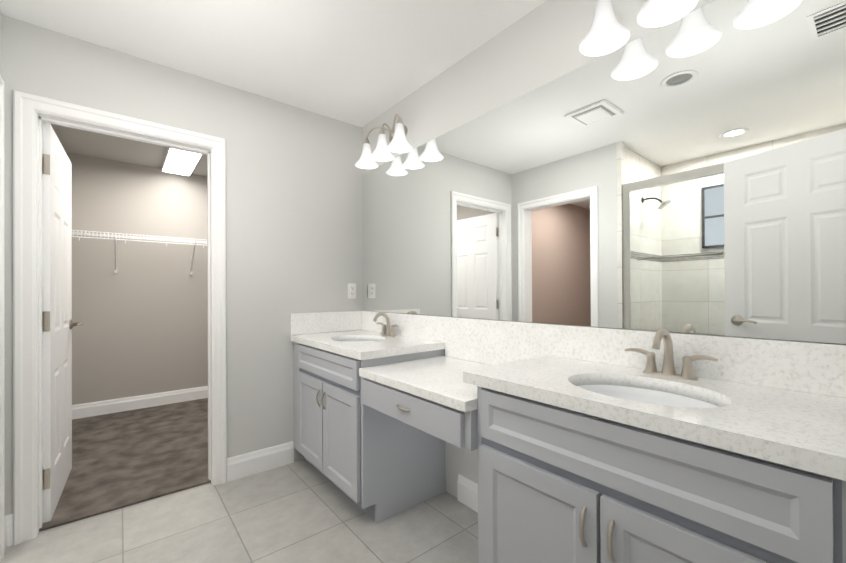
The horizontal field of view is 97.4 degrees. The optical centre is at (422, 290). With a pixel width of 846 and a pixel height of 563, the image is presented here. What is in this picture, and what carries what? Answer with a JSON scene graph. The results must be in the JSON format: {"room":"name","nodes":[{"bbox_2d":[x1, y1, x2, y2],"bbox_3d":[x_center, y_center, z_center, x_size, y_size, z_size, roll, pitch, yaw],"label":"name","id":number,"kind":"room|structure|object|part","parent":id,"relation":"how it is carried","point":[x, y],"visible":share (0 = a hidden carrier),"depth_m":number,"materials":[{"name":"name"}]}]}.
{"room":"bathroom","nodes":[
{"label":"bathroom","id":0,"kind":"room"},
{"bbox_2d":[0,10,2,78],"bbox_3d":[-1.624,-0.051,1.237,0.120,2.440,1.110,0,0,-39],"label":"wall","id":1,"kind":"structure","parent":0,"point":[1,44],"depth_m":1.69,"materials":[{"name":"white paint"}]},
{"bbox_2d":[0,75,4,560],"bbox_3d":[-1.590,0.119,1.308,0.021,2.100,0.860,0,0,-39],"label":"door frame","id":2,"kind":"structure","parent":1,"relation":"attached to","point":[2,426],"depth_m":1.63,"materials":[{"name":"white wood"}]},
{"bbox_2d":[5,514,12,550],"bbox_3d":[-1.881,1.102,1.677,0.033,0.140,0.088,0,0,-39],"label":"baseboard","id":3,"kind":"structure","parent":1,"relation":"attached to","point":[9,520],"depth_m":1.70,"materials":[{"name":"white"}]},
{"bbox_2d":[42,398,208,526],"bbox_3d":[-1.756,1.222,3.318,2.300,0.112,2.180,0,0,-39],"label":"floor","id":4,"kind":"structure","parent":0,"point":[121,458],"depth_m":2.61,"materials":[{"name":"brown carpet"}]},
{"bbox_2d":[66,153,207,404],"bbox_3d":[-2.413,-0.036,4.122,2.300,2.440,0.120,0,0,-39],"label":"wall","id":5,"kind":"structure","parent":0,"point":[141,314],"depth_m":3.69,"materials":[{"name":"grey paint"}]},
{"bbox_2d":[72,230,206,274],"bbox_3d":[-2.373,-0.350,3.874,2.545,0.357,0.315,0,0,-39],"label":"wire closet shelf","id":6,"kind":"object","parent":5,"relation":"attached to","point":[115,236],"visible":0.56,"depth_m":3.53,"materials":[{"name":"white metal"}]},
{"bbox_2d":[72,386,207,419],"bbox_3d":[-2.364,1.114,4.065,2.300,0.140,0.015,0,0,-39],"label":"baseboard","id":7,"kind":"structure","parent":5,"relation":"attached to","point":[84,410],"depth_m":3.68,"materials":[{"name":"white wood"}]},
{"bbox_2d":[3,15,362,514],"bbox_3d":[-1.237,-0.049,2.346,2.120,2.440,0.120,0,0,-39],"label":"wall","id":8,"kind":"structure","parent":0,"point":[293,209],"depth_m":2.38,"materials":[{"name":"white paint"}]},
{"bbox_2d":[42,122,82,522],"bbox_3d":[-2.103,0.162,2.156,0.162,2.010,0.734,0,0,-39],"label":"closet door","id":9,"kind":"structure","parent":8,"relation":"in","point":[58,324],"depth_m":2.01,"materials":[{"name":"white wood"}]},
{"bbox_2d":[13,90,226,544],"bbox_3d":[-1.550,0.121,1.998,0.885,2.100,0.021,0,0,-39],"label":"door frame","id":10,"kind":"structure","parent":8,"relation":"attached to","point":[26,106],"depth_m":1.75,"materials":[{"name":"white wood"}]},
{"bbox_2d":[39,480,210,531],"bbox_3d":[-1.585,1.166,2.044,0.735,0.012,0.017,0,0,-39],"label":"trim","id":11,"kind":"structure","parent":8,"relation":"attached to","point":[118,507],"depth_m":2.00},
{"bbox_2d":[227,441,293,481],"bbox_3d":[-1.043,1.100,2.407,0.411,0.140,0.015,0,0,-39],"label":"baseboard","id":12,"kind":"structure","parent":8,"relation":"attached to","point":[251,463],"depth_m":2.39,"materials":[{"name":"white wood"}]},
{"bbox_2d":[290,311,361,334],"bbox_3d":[-0.689,0.229,2.695,0.541,0.144,0.021,0,0,-39],"label":"backsplash","id":13,"kind":"structure","parent":8,"relation":"attached to","point":[300,323],"depth_m":2.67,"materials":[{"name":"white stone"}]},
{"bbox_2d":[348,283,355,298],"bbox_3d":[-0.539,0.003,2.830,0.070,0.116,0.009,0,0,-39],"label":"electrical outlet plate","id":14,"kind":"object","parent":8,"relation":"attached to","point":[351,290],"visible":1,"depth_m":2.83,"materials":[{"name":"white plastic"}]},
{"bbox_2d":[362,311,845,398],"bbox_3d":[0.361,0.220,1.852,0.022,0.144,2.654,0,0,-39],"label":"backsplash","id":15,"kind":"structure","parent":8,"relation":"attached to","point":[820,368],"depth_m":1.18,"materials":[{"name":"white stone"}]},
{"bbox_2d":[0,459,477,562],"bbox_3d":[-0.729,1.213,0.917,3.140,0.100,2.840,0,0,-39],"label":"floor","id":16,"kind":"structure","parent":0,"point":[301,511],"depth_m":1.81,"materials":[{"name":"tile"}]},
{"bbox_2d":[291,339,845,562],"bbox_3d":[0.145,0.741,1.671,0.585,0.840,2.654,0,0,-39],"label":"bathroom vanity","id":17,"kind":"object","parent":16,"relation":"on","point":[663,454],"depth_m":1.05,"materials":[{"name":"grey wood"}]},
{"bbox_3d":[-0.695,0.787,2.291,0.019,0.518,0.392,0,0,-39],"label":"door","id":18,"kind":"part","parent":17,"relation":"part of","materials":[{"name":"grey wood"}]},
{"bbox_3d":[-0.582,0.622,2.126,0.034,0.114,0.085,0,0,-39],"label":"handle","id":19,"kind":"part","parent":17,"relation":"part of","materials":[{"name":"silver metal"}]},
{"bbox_3d":[-0.570,0.422,2.137,0.019,0.146,0.794,0,0,-39],"label":"drawer","id":20,"kind":"part","parent":17,"relation":"part of","materials":[{"name":"grey wood"}]},
{"bbox_3d":[-0.350,0.751,2.313,0.542,0.830,0.814,0,0,-39],"label":"frame","id":21,"kind":"part","parent":17,"relation":"part of","materials":[{"name":"grey wood"}]},
{"bbox_3d":[-0.441,0.784,1.980,0.019,0.518,0.392,0,0,-39],"label":"door","id":22,"kind":"part","parent":17,"relation":"part of","materials":[{"name":"grey wood"}]},
{"bbox_2d":[291,331,441,354],"bbox_3d":[-0.385,0.318,2.318,0.546,0.038,0.945,0,0,-39],"label":"countertop","id":23,"kind":"structure","parent":17,"relation":"on","point":[356,342],"depth_m":2.18,"materials":[{"name":"white stone"}]},
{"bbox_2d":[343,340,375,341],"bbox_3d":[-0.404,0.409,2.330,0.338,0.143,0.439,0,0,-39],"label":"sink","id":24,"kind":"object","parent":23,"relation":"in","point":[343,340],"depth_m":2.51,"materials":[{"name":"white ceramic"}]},
{"bbox_2d":[373,312,398,336],"bbox_3d":[-0.267,0.220,2.443,0.142,0.157,0.263,0,0,-39],"label":"faucet","id":25,"kind":"object","parent":23,"relation":"on","point":[387,331],"depth_m":2.46,"materials":[{"name":"silver metal"}]},
{"bbox_3d":[-0.084,0.482,1.521,0.030,0.014,0.100,0,0,-39],"label":"desk handle","id":26,"kind":"part","parent":17,"relation":"part of","materials":[{"name":"silver metal"}]},
{"bbox_3d":[-0.073,0.482,1.530,0.019,0.116,0.658,0,0,-39],"label":"desk drawer","id":27,"kind":"part","parent":17,"relation":"part of","materials":[{"name":"grey wood"}]},
{"bbox_3d":[0.144,0.479,1.707,0.540,0.135,0.718,0,0,-39],"label":"desk frame","id":28,"kind":"part","parent":17,"relation":"part of","materials":[{"name":"grey wood"}]},
{"bbox_3d":[0.323,0.777,1.097,0.019,0.518,0.393,0,0,-39],"label":"door","id":29,"kind":"part","parent":17,"relation":"part of","materials":[{"name":"grey wood"}]},
{"bbox_3d":[0.436,0.612,0.931,0.034,0.114,0.085,0,0,-39],"label":"handle","id":30,"kind":"part","parent":17,"relation":"part of","materials":[{"name":"silver metal"}]},
{"bbox_2d":[462,355,845,470],"bbox_3d":[0.665,0.297,1.057,0.511,0.038,1.037,0,0,-39],"label":"countertop","id":31,"kind":"structure","parent":17,"relation":"on","point":[808,427],"depth_m":0.94,"materials":[{"name":"white stone"}]},
{"bbox_2d":[577,385,717,407],"bbox_3d":[0.625,0.388,1.066,0.338,0.143,0.439,0,0,-39],"label":"sink","id":32,"kind":"object","parent":31,"relation":"in","point":[652,394],"depth_m":1.18,"materials":[{"name":"white ceramic"}]},
{"bbox_2d":[625,329,717,380],"bbox_3d":[0.762,0.199,1.180,0.142,0.157,0.263,0,0,-39],"label":"faucet","id":33,"kind":"object","parent":31,"relation":"on","point":[668,373],"depth_m":1.19,"materials":[{"name":"silver metal"}]},
{"bbox_3d":[0.448,0.407,0.943,0.019,0.156,0.796,0,0,-39],"label":"drawer","id":34,"kind":"part","parent":17,"relation":"part of","materials":[{"name":"grey wood"}]},
{"bbox_3d":[0.654,0.736,1.108,0.507,0.840,0.816,0,0,-39],"label":"frame","id":35,"kind":"part","parent":17,"relation":"part of","materials":[{"name":"grey wood"}]},
{"bbox_3d":[0.577,0.774,0.785,0.019,0.518,0.393,0,0,-39],"label":"door","id":36,"kind":"part","parent":17,"relation":"part of","materials":[{"name":"grey wood"}]},
{"bbox_2d":[0,0,546,175],"bbox_3d":[-1.314,-1.320,1.867,3.440,0.100,5.020,0,0,-39],"label":"ceiling","id":37,"kind":"structure","parent":0,"point":[360,63],"depth_m":1.90,"materials":[{"name":"white paint"}]},
{"bbox_2d":[162,147,201,175],"bbox_3d":[-2.307,-1.232,3.541,0.245,0.052,0.770,0,0,-39],"label":"closet ceiling light","id":38,"kind":"object","parent":37,"relation":"attached to","point":[181,162],"depth_m":3.48,"materials":[{"name":"white plastic"}]},
{"bbox_3d":[-2.307,-1.236,3.541,0.245,0.044,0.770,0,0,-39],"label":"closet ceiling light housing","id":39,"kind":"part","parent":38,"relation":"part of","materials":[{"name":"white plastic"}]},
{"bbox_2d":[445,441,477,497],"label":"wall","id":40,"kind":"structure","parent":0,"point":[464,462],"depth_m":2.08,"materials":[{"name":"white paint"}]},
{"bbox_2d":[457,474,477,512],"bbox_3d":[0.367,1.091,1.856,0.015,0.140,0.540,0,0,-39],"label":"baseboard","id":41,"kind":"structure","parent":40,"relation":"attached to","point":[467,492],"depth_m":2.00,"materials":[{"name":"white wood"}]},
{"bbox_2d":[362,0,600,152],"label":"wall","id":42,"kind":"structure","parent":0,"point":[537,47],"depth_m":1.85,"materials":[{"name":"white paint"}]},
{"bbox_2d":[355,113,412,168],"bbox_3d":[-0.247,-0.993,2.444,0.216,0.247,0.554,0,0,-39],"label":"sconce","id":43,"kind":"object","parent":42,"relation":"attached to","point":[398,143],"visible":1,"depth_m":2.41,"materials":[{"name":"white glass"}]},
{"bbox_3d":[-0.390,-0.940,2.579,0.164,0.144,0.164,0,0,-39],"label":"lamp shade","id":44,"kind":"part","parent":43,"relation":"part of","materials":[{"name":"white glass"}]},
{"bbox_3d":[-0.267,-0.942,2.427,0.164,0.144,0.164,0,0,-39],"label":"lamp shade","id":45,"kind":"part","parent":43,"relation":"part of","materials":[{"name":"white glass"}]},
{"bbox_3d":[-0.225,-1.054,2.463,0.156,0.126,0.436,0,0,-39],"label":"arm","id":46,"kind":"part","parent":43,"relation":"part of"},
{"bbox_3d":[-0.144,-0.943,2.276,0.164,0.144,0.164,0,0,-39],"label":"lamp shade","id":47,"kind":"part","parent":43,"relation":"part of","materials":[{"name":"white glass"}]},
{"bbox_2d":[362,0,845,343],"bbox_3d":[0.360,-0.382,1.867,0.006,1.055,2.636,0,0,-39],"label":"mirror","id":48,"kind":"object","parent":42,"relation":"attached to","point":[686,173],"visible":1,"depth_m":1.31,"materials":[{"name":"white mirror"}]},
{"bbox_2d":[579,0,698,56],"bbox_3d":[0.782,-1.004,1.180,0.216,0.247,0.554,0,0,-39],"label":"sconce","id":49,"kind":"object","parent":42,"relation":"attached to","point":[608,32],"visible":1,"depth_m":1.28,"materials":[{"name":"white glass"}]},
{"bbox_3d":[0.639,-0.951,1.315,0.164,0.144,0.164,0,0,-39],"label":"lamp shade","id":50,"kind":"part","parent":49,"relation":"part of","materials":[{"name":"white glass"}]},
{"bbox_3d":[0.762,-0.952,1.163,0.164,0.144,0.164,0,0,-39],"label":"lamp shade","id":51,"kind":"part","parent":49,"relation":"part of","materials":[{"name":"white glass"}]}
]}

